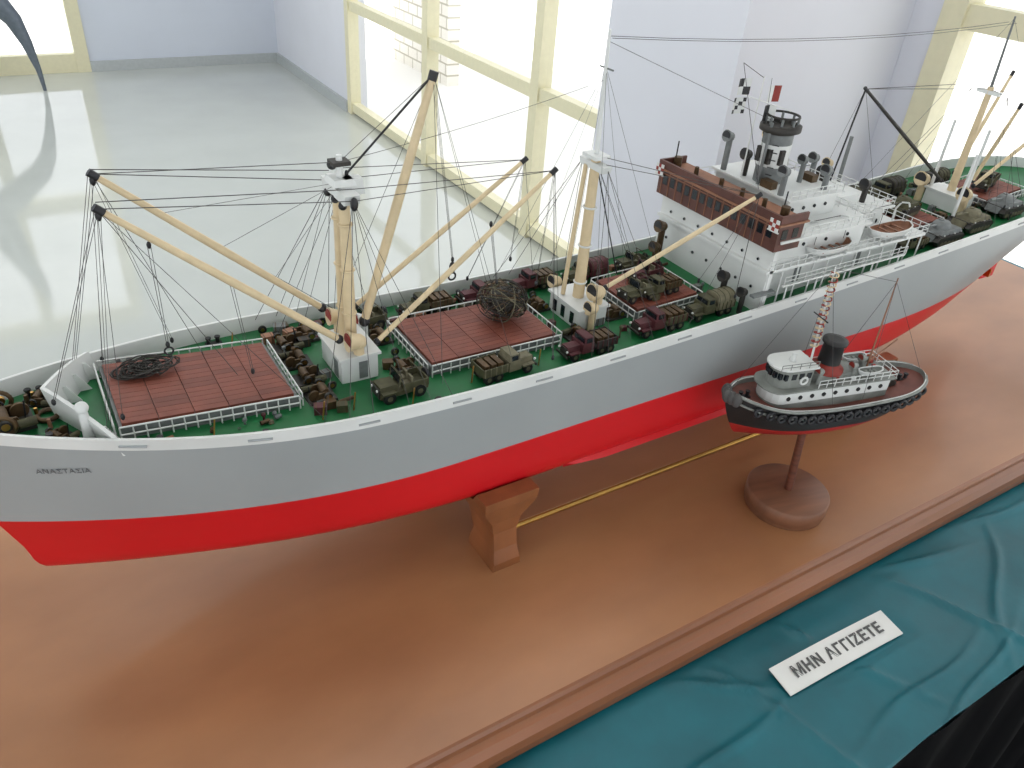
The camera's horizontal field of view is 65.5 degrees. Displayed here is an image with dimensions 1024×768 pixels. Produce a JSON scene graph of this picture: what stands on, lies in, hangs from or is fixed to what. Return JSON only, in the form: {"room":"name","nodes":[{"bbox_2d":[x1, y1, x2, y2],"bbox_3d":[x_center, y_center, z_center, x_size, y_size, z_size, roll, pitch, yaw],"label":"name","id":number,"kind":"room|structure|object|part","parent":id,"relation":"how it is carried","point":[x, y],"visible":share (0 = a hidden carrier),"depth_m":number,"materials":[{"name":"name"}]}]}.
{"room":"museum","nodes":[
{"label":"museum","id":0,"kind":"room"},
{"bbox_2d":[77,0,277,60],"bbox_3d":[-5.523,-3.333,4.541,8.450,3.200,0.130,-16,39,-28],"label":"wall","id":1,"kind":"structure","parent":0,"point":[113,29],"depth_m":6.72,"materials":[{"name":"paint"}]},
{"bbox_2d":[0,0,91,75],"bbox_3d":[-4.073,-3.363,5.565,1.590,2.320,0.100,-16,39,-28],"label":"frame","id":2,"kind":"object","parent":1,"relation":"attached to","point":[78,60],"visible":1,"depth_m":6.35,"materials":[{"name":"beige wood"}]},
{"bbox_2d":[90,52,277,71],"bbox_3d":[-2.792,-2.793,6.896,1.560,0.080,0.020,-16,39,-28],"label":"baseboard","id":3,"kind":"structure","parent":1,"relation":"attached to","point":[191,61],"depth_m":6.85,"materials":[{"name":"tile"}]},
{"bbox_2d":[0,62,1023,740],"bbox_3d":[-2.615,0.971,1.459,8.450,0.100,11.750,-16,39,-28],"label":"floor","id":4,"kind":"structure","parent":0,"point":[256,114],"depth_m":4.45,"materials":[{"name":"tile"}]},
{"bbox_2d":[0,0,46,90],"bbox_3d":[-3.823,-2.827,5.349,0.857,1.734,0.240,-16,39,-28],"label":"abstract sculpture","id":5,"kind":"object","parent":4,"relation":"on","point":[9,15],"visible":1,"depth_m":5.72,"materials":[{"name":"metal"}]},
{"bbox_2d":[590,0,915,250],"bbox_3d":[0.735,-1.247,2.228,0.666,3.200,0.540,-16,39,-28],"label":"wall","id":6,"kind":"structure","parent":4,"relation":"on","point":[823,81],"depth_m":2.24,"materials":[{"name":"white paint"}]},
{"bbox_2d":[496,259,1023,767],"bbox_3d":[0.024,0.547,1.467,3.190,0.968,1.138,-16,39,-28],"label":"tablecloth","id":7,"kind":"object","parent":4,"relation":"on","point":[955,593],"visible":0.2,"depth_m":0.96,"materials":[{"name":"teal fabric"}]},
{"bbox_2d":[0,260,1023,767],"bbox_3d":[0.169,0.056,1.219,2.688,0.158,0.693,-16,39,-28],"label":"display","id":8,"kind":"object","parent":7,"relation":"on","point":[476,631],"visible":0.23,"depth_m":0.95,"materials":[{"name":"brown wood"}]},
{"bbox_2d":[0,16,1023,565],"bbox_3d":[0.248,-0.217,1.077,1.826,0.500,0.248,-16,39,-28],"label":"model","id":9,"kind":"object","parent":8,"relation":"on","point":[284,423],"visible":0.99,"depth_m":0.91},
{"bbox_3d":[0.645,-0.295,1.316,0.076,0.030,0.039,-25,44,-37],"label":"battle tank","id":10,"kind":"part","parent":9,"relation":"part of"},
{"bbox_3d":[0.679,-0.244,1.267,0.088,0.035,0.045,-16,39,-28],"label":"battle tank","id":11,"kind":"part","parent":9,"relation":"part of","materials":[{"name":"grey metal"}]},
{"bbox_3d":[0.753,-0.273,1.311,0.084,0.034,0.043,-16,39,-28],"label":"battle tank","id":12,"kind":"part","parent":9,"relation":"part of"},
{"bbox_3d":[0.839,-0.308,1.361,0.084,0.034,0.043,-16,39,-28],"label":"battle tank","id":13,"kind":"part","parent":9,"relation":"part of","materials":[{"name":"grey metal"}]},
{"bbox_2d":[721,267,927,530],"bbox_3d":[0.419,0.016,1.050,0.316,0.368,0.122,-7,36,-17],"label":"model","id":14,"kind":"object","parent":8,"relation":"on","point":[797,393],"visible":1,"depth_m":1.04},
{"bbox_2d":[769,610,902,695],"bbox_3d":[0.401,0.327,0.977,0.200,0.008,0.037,-14,38,-26],"label":"sign card","id":15,"kind":"object","parent":7,"relation":"on","point":[817,661],"visible":1,"depth_m":0.97,"materials":[{"name":"white paper"}]},
{"bbox_2d":[273,0,944,181],"bbox_3d":[1.067,-1.361,2.439,0.150,3.200,11.620,-16,39,-28],"label":"wall","id":16,"kind":"structure","parent":0,"point":[310,34],"depth_m":5.92,"materials":[{"name":"white paint"}]},
{"bbox_2d":[276,53,347,111],"bbox_3d":[-1.694,-2.548,6.671,0.020,0.080,1.680,-16,39,-28],"label":"baseboard","id":17,"kind":"structure","parent":16,"relation":"attached to","point":[303,75],"depth_m":6.58,"materials":[{"name":"tile"}]},
{"bbox_2d":[343,0,597,257],"bbox_3d":[-0.126,-2.358,4.001,0.080,2.950,3.820,-16,39,-28],"label":"frame","id":18,"kind":"object","parent":16,"relation":"attached to","point":[538,89],"visible":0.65,"depth_m":4.41,"materials":[{"name":"beige wood"}]},
{"bbox_2d":[886,0,1023,173],"bbox_3d":[1.983,-0.311,1.215,0.080,2.950,2.920,-16,39,-28],"label":"frame","id":19,"kind":"object","parent":16,"relation":"attached to","point":[947,51],"visible":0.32,"depth_m":2.25,"materials":[{"name":"beige wood"}]},
{"label":"outside","id":20,"kind":"structure","parent":0,"visible":0},
{"bbox_2d":[0,0,1023,266],"bbox_3d":[-2.736,-0.993,4.467,40.000,0.100,50.000,-16,39,-28],"label":"window","id":21,"kind":"structure","parent":20,"point":[501,32],"depth_m":7.39,"materials":[{"name":"white glass"}]},
{"bbox_2d":[364,0,460,85],"bbox_3d":[-2.430,-4.961,9.487,0.120,0.950,7.400,-16,39,-28],"label":"wall","id":22,"kind":"structure","parent":21,"relation":"on","point":[404,50],"depth_m":7.50,"materials":[{"name":"brick"}]}
]}

